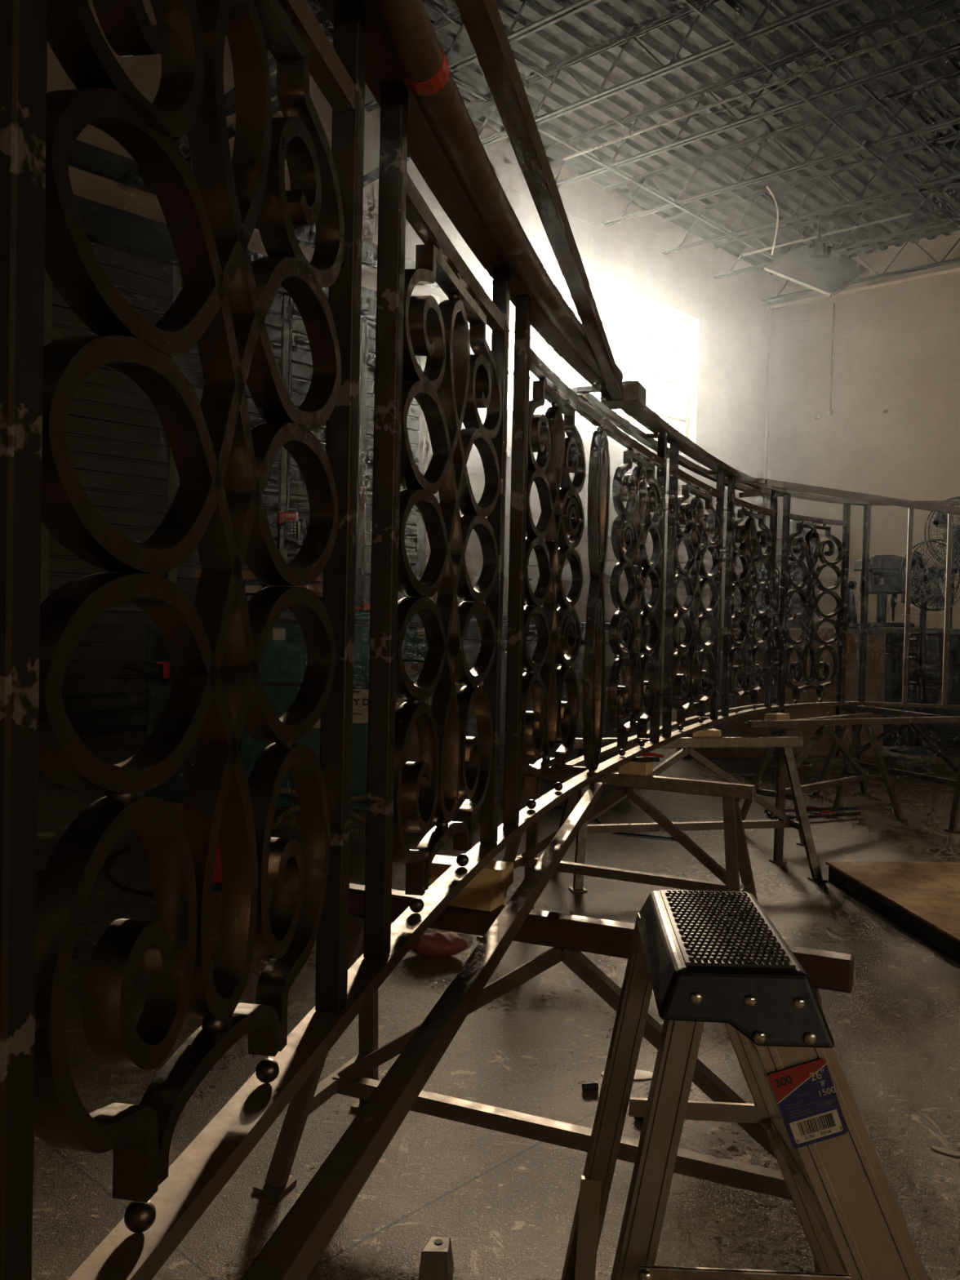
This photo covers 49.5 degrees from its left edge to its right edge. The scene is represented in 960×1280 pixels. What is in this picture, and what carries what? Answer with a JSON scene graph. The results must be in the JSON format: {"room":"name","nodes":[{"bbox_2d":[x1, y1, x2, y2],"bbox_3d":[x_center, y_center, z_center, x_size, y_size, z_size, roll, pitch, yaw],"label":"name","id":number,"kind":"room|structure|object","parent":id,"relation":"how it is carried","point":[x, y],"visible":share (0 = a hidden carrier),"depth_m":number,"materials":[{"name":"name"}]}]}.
{"room":"metal workshop","nodes":[
{"label":"metal workshop","id":0,"kind":"room"},
{"bbox_2d":[46,0,772,705],"bbox_3d":[-3.415,-3.496,12.343,0.320,9.030,27.930,3,2,43],"label":"wall","id":1,"kind":"structure","parent":0,"point":[626,257],"depth_m":18.21,"materials":[{"name":"white paint"}]},
{"bbox_2d":[40,13,528,733],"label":"door","id":2,"kind":"structure","parent":1,"relation":"in","point":[120,452],"depth_m":11.79,"materials":[{"name":"black paint"}]},
{"bbox_2d":[422,293,439,706],"bbox_3d":[-0.727,-1.959,15.001,0.060,5.950,0.180,3,2,43],"label":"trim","id":3,"kind":"structure","parent":1,"relation":"attached to","point":[428,447],"depth_m":14.94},
{"bbox_2d":[483,257,699,453],"bbox_3d":[2.026,-4.872,18.032,0.330,2.650,6.180,3,2,43],"label":"window","id":4,"kind":"structure","parent":1,"relation":"in","point":[691,352],"depth_m":19.36,"materials":[{"name":"paint"}]},
{"bbox_2d":[31,693,959,1279],"bbox_3d":[3.615,1.492,5.740,20.290,0.300,28.110,3,2,43],"label":"floor","id":5,"kind":"structure","parent":0,"point":[506,1203],"depth_m":3.19,"materials":[{"name":"concrete"}]},
{"bbox_2d":[37,831,55,836],"bbox_3d":[-2.648,1.183,6.350,0.110,0.003,0.118,1,1,0],"label":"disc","id":6,"kind":"object","parent":5,"relation":"on","point":[43,833],"visible":0.84,"depth_m":6.35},
{"bbox_2d":[36,845,153,896],"bbox_3d":[-1.822,1.219,5.382,1.015,0.016,0.954,2,2,29],"label":"extension cord","id":7,"kind":"object","parent":5,"relation":"on","point":[114,855],"visible":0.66,"depth_m":5.40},
{"bbox_2d":[211,839,222,891],"bbox_3d":[-1.318,1.135,5.280,0.148,0.213,0.240,1,1,0],"label":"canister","id":8,"kind":"object","parent":5,"relation":"on","point":[217,874],"visible":0.09,"depth_m":5.18,"materials":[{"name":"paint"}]},
{"bbox_2d":[121,569,432,835],"bbox_3d":[-1.286,0.393,7.041,1.972,1.680,1.144,1,1,0],"label":"machine","id":9,"kind":"object","parent":5,"relation":"on","point":[282,668],"visible":0.33,"depth_m":6.62,"materials":[{"name":"teal metal"}]},
{"bbox_2d":[154,637,168,661],"bbox_3d":[-2.057,0.059,6.725,0.087,0.151,0.020,1,1,0],"label":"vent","id":10,"kind":"object","parent":9,"relation":"attached to","point":[161,651],"depth_m":6.71,"materials":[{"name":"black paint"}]},
{"bbox_2d":[188,738,199,785],"bbox_3d":[-1.738,0.810,6.743,0.290,0.551,0.020,1,1,0],"label":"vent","id":11,"kind":"object","parent":9,"relation":"attached to","point":[193,754],"depth_m":6.73,"materials":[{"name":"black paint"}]},
{"bbox_2d":[356,485,365,574],"bbox_3d":[-0.818,-0.628,7.162,0.050,0.856,0.030,1,1,0],"label":"steel plate","id":12,"kind":"object","parent":9,"relation":"on","point":[362,490],"visible":0.69,"depth_m":7.14,"materials":[{"name":"metal"}]},
{"bbox_2d":[355,602,370,610],"bbox_3d":[-0.774,-0.214,6.697,0.160,0.051,0.080,1,1,0],"label":"clamp","id":13,"kind":"object","parent":9,"relation":"on","point":[366,606],"visible":0.65,"depth_m":6.68,"materials":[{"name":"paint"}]},
{"bbox_2d":[355,568,371,611],"bbox_3d":[-0.764,-0.334,6.944,0.106,0.282,0.200,1,1,0],"label":"block","id":14,"kind":"object","parent":9,"relation":"on","point":[362,581],"visible":0.7,"depth_m":6.84,"materials":[{"name":"metal"}]},
{"bbox_2d":[418,1236,453,1279],"bbox_3d":[-0.091,1.310,2.187,0.074,0.072,0.089,1,1,0],"label":"wood block","id":15,"kind":"object","parent":5,"relation":"on","point":[437,1263],"visible":1,"depth_m":2.17,"materials":[{"name":"brown"}]},
{"bbox_2d":[410,930,467,957],"bbox_3d":[-0.187,1.213,4.256,0.317,0.152,0.197,1,1,0],"label":"bag","id":16,"kind":"object","parent":5,"relation":"on","point":[435,944],"visible":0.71,"depth_m":4.21,"materials":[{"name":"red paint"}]},
{"bbox_2d":[454,680,483,737],"bbox_3d":[-0.108,0.746,8.181,0.375,0.904,0.620,1,1,0],"label":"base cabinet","id":17,"kind":"object","parent":5,"relation":"on","point":[472,729],"visible":0.02,"depth_m":7.92,"materials":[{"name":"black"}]},
{"bbox_2d":[253,883,853,1272],"bbox_3d":[0.193,1.000,2.475,1.364,0.692,0.535,2,2,23],"label":"sawhorse","id":18,"kind":"object","parent":5,"relation":"on","point":[568,935],"visible":0.52,"depth_m":2.48,"materials":[{"name":"brown wood"}]},
{"bbox_2d":[448,888,504,911],"bbox_3d":[-0.025,0.622,2.554,0.150,0.050,0.085,2,2,23],"label":"wood block","id":19,"kind":"object","parent":18,"relation":"on","point":[468,898],"visible":0.4,"depth_m":2.50,"materials":[{"name":"brown wood"}]},
{"bbox_2d":[428,854,513,892],"bbox_3d":[-0.033,0.569,2.548,0.215,0.052,0.090,2,1,18],"label":"wood block","id":20,"kind":"object","parent":19,"relation":"on","point":[495,876],"visible":0.56,"depth_m":2.50,"materials":[{"name":"brown wood"}]},
{"bbox_2d":[462,619,650,770],"bbox_3d":[0.606,0.501,9.815,1.876,1.347,0.800,1,1,0],"label":"bench","id":21,"kind":"object","parent":5,"relation":"on","point":[472,642],"visible":0.06,"depth_m":9.51,"materials":[{"name":"black paint"}]},
{"bbox_2d":[470,614,507,620],"bbox_3d":[0.069,-0.213,9.798,0.453,0.052,0.400,1,1,0],"label":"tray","id":22,"kind":"object","parent":21,"relation":"on","point":[504,616],"visible":0.02,"depth_m":9.60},
{"bbox_2d":[524,551,541,621],"bbox_3d":[0.471,-0.506,9.835,0.210,0.653,0.310,1,1,0],"label":"carton","id":23,"kind":"object","parent":21,"relation":"on","point":[533,568],"visible":0.14,"depth_m":9.69,"materials":[{"name":"black"}]},
{"bbox_2d":[582,1082,598,1091],"bbox_3d":[0.325,1.321,3.079,0.045,0.021,0.021,1,1,-12],"label":"anchor sleeve","id":24,"kind":"object","parent":5,"relation":"on","point":[590,1086],"visible":1,"depth_m":3.07,"materials":[{"name":"metal"}]},
{"bbox_2d":[553,806,674,839],"bbox_3d":[0.828,1.237,7.090,0.275,0.014,1.301,0,2,-30],"label":"extension cord","id":25,"kind":"object","parent":5,"relation":"on","point":[596,820],"visible":0.54,"depth_m":6.68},
{"bbox_2d":[476,764,757,939],"bbox_3d":[0.621,0.939,4.451,1.152,0.736,0.495,2,2,27],"label":"sawhorse","id":26,"kind":"object","parent":5,"relation":"on","point":[736,853],"visible":0.48,"depth_m":4.34,"materials":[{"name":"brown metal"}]},
{"bbox_2d":[617,759,653,776],"bbox_3d":[0.665,0.543,4.453,0.125,0.056,0.090,2,2,27],"label":"wood block","id":27,"kind":"object","parent":26,"relation":"on","point":[632,767],"visible":0.67,"depth_m":4.41,"materials":[{"name":"brown wood"}]},
{"bbox_2d":[0,0,959,1279],"bbox_3d":[1.133,-0.252,4.187,1.979,1.635,8.795,2,2,32],"label":"iron railing","id":28,"kind":"object","parent":27,"relation":"on","point":[211,214],"visible":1,"depth_m":1.29,"materials":[{"name":"metal"}]},
{"bbox_2d":[635,752,663,761],"bbox_3d":[0.721,0.497,4.423,0.122,0.036,0.052,1,1,0],"label":"clamp","id":29,"kind":"object","parent":27,"relation":"on","point":[643,758],"visible":1,"depth_m":4.41,"materials":[{"name":"black paint"}]},
{"bbox_2d":[600,1069,653,1079],"bbox_3d":[0.455,1.331,3.191,0.170,0.003,0.069,1,1,0],"label":"disc","id":30,"kind":"object","parent":5,"relation":"on","point":[639,1074],"visible":0.41,"depth_m":3.19,"materials":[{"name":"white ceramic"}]},
{"bbox_2d":[633,1116,644,1121],"bbox_3d":[0.457,1.328,2.903,0.054,0.022,0.030,2,2,36],"label":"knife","id":31,"kind":"object","parent":5,"relation":"on","point":[641,1119],"visible":0.12,"depth_m":2.90,"materials":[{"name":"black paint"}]},
{"bbox_2d":[555,736,827,893],"bbox_3d":[1.125,0.910,5.683,1.443,0.756,0.495,1,1,-14],"label":"sawhorse","id":32,"kind":"object","parent":5,"relation":"on","point":[785,758],"visible":0.67,"depth_m":5.69,"materials":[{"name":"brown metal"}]},
{"bbox_2d":[687,728,721,737],"bbox_3d":[1.240,0.514,5.772,0.170,0.036,0.090,1,1,-14],"label":"wood block","id":33,"kind":"object","parent":32,"relation":"on","point":[704,732],"visible":0.66,"depth_m":5.73,"materials":[{"name":"brown wood"}]},
{"bbox_2d":[675,626,770,758],"bbox_3d":[2.496,0.539,10.640,0.942,1.316,0.050,1,1,0],"label":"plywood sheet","id":34,"kind":"object","parent":5,"relation":"on","point":[736,727],"visible":0.21,"depth_m":10.62,"materials":[{"name":"brown wood"}]},
{"bbox_2d":[560,889,928,1279],"bbox_3d":[0.393,0.876,1.359,0.771,1.012,0.537,1,1,0],"label":"step ladder","id":35,"kind":"object","parent":5,"relation":"on","point":[704,956],"visible":1,"depth_m":1.18,"materials":[{"name":"silver metal"}]},
{"bbox_2d":[785,1079,835,1118],"bbox_3d":[0.371,0.516,1.171,0.057,0.044,0.003,1,1,-2],"label":"print","id":36,"kind":"object","parent":35,"relation":"attached to","point":[804,1098],"depth_m":1.17},
{"bbox_2d":[731,613,779,753],"bbox_3d":[2.970,0.451,11.313,0.385,1.480,0.600,1,1,0],"label":"cabinet","id":37,"kind":"object","parent":5,"relation":"on","point":[759,625],"visible":0.13,"depth_m":11.01,"materials":[{"name":"paint"}]},
{"bbox_2d":[751,568,779,613],"bbox_3d":[3.071,-0.531,11.289,0.330,0.479,0.330,1,1,0],"label":"drum","id":38,"kind":"object","parent":37,"relation":"on","point":[759,601],"visible":0.39,"depth_m":11.15,"materials":[{"name":"plastic"}]},
{"bbox_2d":[786,520,816,628],"bbox_3d":[3.769,-0.118,12.394,0.277,2.601,0.410,1,1,0],"label":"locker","id":39,"kind":"object","parent":5,"relation":"on","point":[796,603],"visible":0.14,"depth_m":12.19,"materials":[{"name":"metal"}]},
{"bbox_2d":[777,627,837,755],"bbox_3d":[3.470,0.541,11.195,0.555,1.328,0.600,1,1,0],"label":"crate","id":40,"kind":"object","parent":5,"relation":"on","point":[822,748],"visible":0.29,"depth_m":10.92,"materials":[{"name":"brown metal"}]},
{"bbox_2d":[764,805,857,817],"bbox_3d":[2.394,1.243,7.636,0.794,0.044,0.191,1,2,-23],"label":"clamp","id":41,"kind":"object","parent":5,"relation":"on","point":[809,808],"visible":0.77,"depth_m":7.63,"materials":[{"name":"metal"}]},
{"bbox_2d":[740,712,907,845],"bbox_3d":[2.360,0.905,7.168,1.384,0.752,0.575,0,2,-43],"label":"sawhorse","id":42,"kind":"object","parent":5,"relation":"on","point":[846,777],"visible":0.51,"depth_m":7.29,"materials":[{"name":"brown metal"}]},
{"bbox_2d":[764,712,789,719],"bbox_3d":[1.961,0.506,6.871,0.160,0.040,0.090,0,2,-43],"label":"wood block","id":43,"kind":"object","parent":42,"relation":"on","point":[775,716],"visible":0.87,"depth_m":6.83,"materials":[{"name":"brown wood"}]},
{"bbox_2d":[790,809,860,820],"bbox_3d":[2.416,1.249,7.404,0.654,0.045,0.170,0,2,-31],"label":"clamp","id":44,"kind":"object","parent":5,"relation":"on","point":[828,813],"visible":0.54,"depth_m":7.42,"materials":[{"name":"metal"}]},
{"bbox_2d":[826,628,887,755],"bbox_3d":[4.026,0.549,11.290,0.494,1.333,0.650,1,1,0],"label":"cabinet","id":45,"kind":"object","parent":5,"relation":"on","point":[876,639],"visible":0.36,"depth_m":11.01,"materials":[{"name":"grey metal"}]},
{"bbox_2d":[808,705,959,832],"bbox_3d":[3.190,0.908,7.803,0.575,0.752,1.457,1,2,-22],"label":"sawhorse","id":46,"kind":"object","parent":5,"relation":"on","point":[850,709],"visible":0.73,"depth_m":7.88,"materials":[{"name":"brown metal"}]},
{"bbox_2d":[825,861,959,964],"bbox_3d":[2.572,1.297,4.476,1.220,0.104,2.440,1,1,-4],"label":"board","id":47,"kind":"object","parent":5,"relation":"on","point":[922,899],"visible":1,"depth_m":5.08,"materials":[{"name":"wood"}]},
{"bbox_2d":[847,626,959,747],"bbox_3d":[4.988,0.535,12.239,1.371,1.358,0.850,1,1,0],"label":"cabinet","id":48,"kind":"object","parent":5,"relation":"on","point":[948,735],"visible":0.62,"depth_m":11.91,"materials":[{"name":"black paint"}]},
{"bbox_2d":[847,626,959,634],"bbox_3d":[4.992,-0.113,12.223,1.349,0.061,0.850,1,1,0],"label":"countertop","id":49,"kind":"structure","parent":48,"relation":"on","point":[890,629],"depth_m":11.80,"materials":[{"name":"brown wood"}]},
{"bbox_2d":[835,580,857,626],"bbox_3d":[4.236,-0.423,12.011,0.257,0.529,0.257,1,1,0],"label":"stand","id":50,"kind":"object","parent":49,"relation":"on","point":[851,609],"visible":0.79,"depth_m":11.93,"materials":[{"name":"black paint"}]},
{"bbox_2d":[853,555,920,627],"bbox_3d":[4.855,-0.572,12.332,0.717,0.838,0.510,1,1,0],"label":"press","id":51,"kind":"object","parent":49,"relation":"on","point":[884,579],"visible":0.84,"depth_m":12.09,"materials":[{"name":"metal"}]},
{"bbox_2d":[880,577,883,584],"bbox_3d":[4.659,-0.684,12.084,0.038,0.081,0.020,1,1,0],"label":"switch plate","id":52,"kind":"object","parent":51,"relation":"attached to","point":[881,578],"depth_m":12.08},
{"bbox_2d":[888,538,959,755],"bbox_3d":[4.879,0.072,11.382,0.770,2.321,0.624,1,1,0],"label":"pedestal fan","id":53,"kind":"object","parent":5,"relation":"on","point":[931,577],"visible":0.81,"depth_m":11.22,"materials":[{"name":"metal"}]},
{"bbox_2d":[924,496,959,628],"bbox_3d":[5.927,-0.283,13.086,0.875,2.995,0.609,1,1,0],"label":"pedestal fan","id":54,"kind":"object","parent":5,"relation":"on","point":[940,521],"visible":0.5,"depth_m":12.89,"materials":[{"name":"metal"}]},
{"bbox_2d":[931,1146,959,1156],"bbox_3d":[1.237,1.359,2.768,0.070,0.003,0.024,2,2,34],"label":"paper scrap","id":55,"kind":"object","parent":5,"relation":"on","point":[940,1149],"visible":1,"depth_m":2.77,"materials":[{"name":"white paper"}]},
{"bbox_2d":[307,0,959,275],"bbox_3d":[3.930,-7.435,5.415,20.400,0.075,27.910,3,2,43],"label":"ceiling","id":56,"kind":"structure","parent":0,"point":[605,20],"depth_m":14.84,"materials":[{"name":"metal"}]},
{"bbox_2d":[266,0,325,50],"bbox_3d":[4.276,-7.063,5.977,19.320,0.637,0.135,3,2,43],"label":"joist","id":57,"kind":"object","parent":56,"relation":"attached to","point":[317,13],"visible":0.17,"depth_m":11.71,"materials":[{"name":"metal"}]},
{"bbox_2d":[364,0,602,111],"bbox_3d":[5.509,-7.067,7.289,19.320,0.637,0.135,3,2,43],"label":"joist","id":58,"kind":"object","parent":56,"relation":"attached to","point":[576,6],"visible":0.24,"depth_m":12.05,"materials":[{"name":"grey metal"}]},
{"bbox_2d":[465,0,851,146],"bbox_3d":[6.707,-7.071,8.564,19.320,0.637,0.135,3,2,43],"label":"joist","id":59,"kind":"object","parent":56,"relation":"attached to","point":[825,5],"visible":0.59,"depth_m":12.90,"materials":[{"name":"grey metal"}]},
{"bbox_2d":[544,0,959,187],"bbox_3d":[7.939,-7.075,9.876,19.320,0.637,0.135,3,2,43],"label":"joist","id":60,"kind":"object","parent":56,"relation":"attached to","point":[856,34],"visible":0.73,"depth_m":13.76,"materials":[{"name":"grey metal"}]},
{"bbox_2d":[306,0,817,260],"bbox_3d":[1.288,-7.295,14.622,0.210,0.625,17.110,3,2,43],"label":"bridging angle","id":61,"kind":"object","parent":60,"relation":"attached to","point":[309,2],"visible":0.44,"depth_m":15.38,"materials":[{"name":"grey metal"}]},
{"bbox_2d":[742,212,912,256],"bbox_3d":[5.821,-6.874,17.699,3.000,0.044,0.044,3,2,43],"label":"conduit","id":62,"kind":"object","parent":61,"relation":"attached to","point":[910,213],"visible":1,"depth_m":17.55,"materials":[{"name":"grey metal"}]},
{"bbox_2d":[681,0,959,227],"bbox_3d":[3.546,-7.191,12.500,0.210,0.625,17.110,3,2,43],"label":"bridging angle","id":63,"kind":"object","parent":60,"relation":"attached to","point":[687,2],"visible":1,"depth_m":13.65,"materials":[{"name":"grey metal"}]},
{"bbox_2d":[177,0,306,173],"bbox_3d":[-1.810,-5.448,8.315,0.411,2.998,2.076,0,2,-42],"label":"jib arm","id":64,"kind":"object","parent":63,"relation":"hanging from","point":[229,100],"visible":0.25,"depth_m":8.19,"materials":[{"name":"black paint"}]},
{"bbox_3d":[5.950,-7.082,10.242,11.865,0.625,12.617,1,1,0],"label":"bridging angle","id":65,"kind":"object","parent":60,"relation":"attached to","visible":0},
{"bbox_2d":[562,13,959,160],"bbox_3d":[5.426,-6.720,11.003,11.600,0.044,0.044,3,2,43],"label":"conduit","id":66,"kind":"object","parent":65,"relation":"attached to","point":[957,16],"visible":1,"depth_m":12.72,"materials":[{"name":"grey metal"}]},
{"bbox_2d":[675,40,850,121],"bbox_3d":[3.452,-6.786,12.828,0.167,0.121,2.498,0,2,-41],"label":"wire","id":67,"kind":"object","parent":66,"relation":"hanging from","point":[850,41],"visible":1,"depth_m":12.80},
{"bbox_2d":[602,70,959,226],"bbox_3d":[9.172,-7.079,11.188,19.320,0.637,0.135,3,2,43],"label":"joist","id":68,"kind":"object","parent":56,"relation":"attached to","point":[912,90],"visible":1,"depth_m":15.45,"materials":[{"name":"grey metal"}]},
{"bbox_2d":[766,186,778,255],"bbox_3d":[4.771,-6.758,16.851,0.201,0.819,0.982,2,2,21],"label":"cable","id":69,"kind":"object","parent":68,"relation":"hanging from","point":[767,187],"visible":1,"depth_m":16.47,"materials":[{"name":"white plastic"}]},
{"bbox_2d":[661,132,959,254],"bbox_3d":[10.404,-7.083,12.499,19.320,0.637,0.135,3,2,43],"label":"joist","id":70,"kind":"object","parent":56,"relation":"attached to","point":[858,201],"visible":0.99,"depth_m":17.00,"materials":[{"name":"grey metal"}]},
{"bbox_2d":[764,214,869,297],"bbox_3d":[5.600,-6.260,17.331,1.283,1.681,1.586,0,2,-36],"label":"ceiling lamp","id":71,"kind":"object","parent":70,"relation":"hanging from","point":[815,266],"visible":1,"depth_m":17.17,"materials":[{"name":"metal"}]},
{"bbox_2d":[765,242,866,293],"bbox_3d":[5.600,-6.184,17.351,1.241,1.464,1.573,0,2,-35],"label":"hood","id":72,"kind":"object","parent":71,"relation":"attached to","point":[815,266],"depth_m":17.15,"materials":[{"name":"white metal"}]},
{"bbox_2d":[712,182,959,279],"bbox_3d":[11.637,-7.088,13.811,19.320,0.637,0.135,3,2,43],"label":"joist","id":73,"kind":"object","parent":56,"relation":"attached to","point":[926,193],"visible":0.77,"depth_m":18.45,"materials":[{"name":"grey metal"}]},
{"bbox_2d":[760,226,959,302],"bbox_3d":[12.972,-7.092,15.232,19.320,0.637,0.135,3,2,43],"label":"joist","id":74,"kind":"object","parent":56,"relation":"attached to","point":[943,262],"visible":0.79,"depth_m":19.95,"materials":[{"name":"grey metal"}]},
{"bbox_3d":[3.044,-7.059,4.665,14.177,0.637,13.323,1,1,0],"label":"joist","id":75,"kind":"object","parent":56,"relation":"attached to","visible":0},
{"bbox_2d":[278,226,306,548],"bbox_3d":[-1.027,-3.706,6.038,0.172,6.334,0.088,1,1,0],"label":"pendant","id":76,"kind":"object","parent":75,"relation":"hanging from","point":[290,520],"visible":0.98,"depth_m":6.08,"materials":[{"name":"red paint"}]},
{"bbox_2d":[764,271,959,628],"bbox_3d":[13.315,-2.705,15.569,19.690,8.050,0.320,3,2,43],"label":"wall","id":77,"kind":"structure","parent":0,"point":[896,348],"depth_m":20.60,"materials":[{"name":"white paint"}]},
{"bbox_2d":[760,306,771,568],"bbox_3d":[6.043,-3.030,22.112,0.070,8.050,0.070,1,1,0],"label":"trim","id":78,"kind":"structure","parent":77,"relation":"attached to","point":[769,335],"depth_m":22.04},
{"bbox_2d":[814,411,820,419],"bbox_3d":[6.911,-4.596,21.320,0.090,0.140,0.050,3,2,43],"label":"junction box","id":79,"kind":"object","parent":77,"relation":"attached to","point":[817,415],"visible":1,"depth_m":21.30,"materials":[{"name":"white plastic"}]},
{"bbox_2d":[827,302,834,415],"bbox_3d":[7.133,-5.688,21.108,0.100,2.256,0.100,1,1,0],"label":"conduit","id":80,"kind":"object","parent":77,"relation":"hanging from","point":[830,411],"visible":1,"depth_m":21.09,"materials":[{"name":"white metal"}]},
{"bbox_2d":[767,266,959,309],"bbox_3d":[13.235,-6.707,15.508,19.390,0.070,0.260,3,2,43],"label":"trim","id":81,"kind":"structure","parent":77,"relation":"attached to","point":[956,269],"depth_m":20.51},
{"bbox_2d":[771,230,959,305],"bbox_3d":[13.444,-7.218,15.488,19.690,0.980,0.200,3,2,43],"label":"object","id":82,"kind":"structure","parent":77,"relation":"attached to","point":[912,255],"depth_m":20.31,"materials":[{"name":"grey metal"}]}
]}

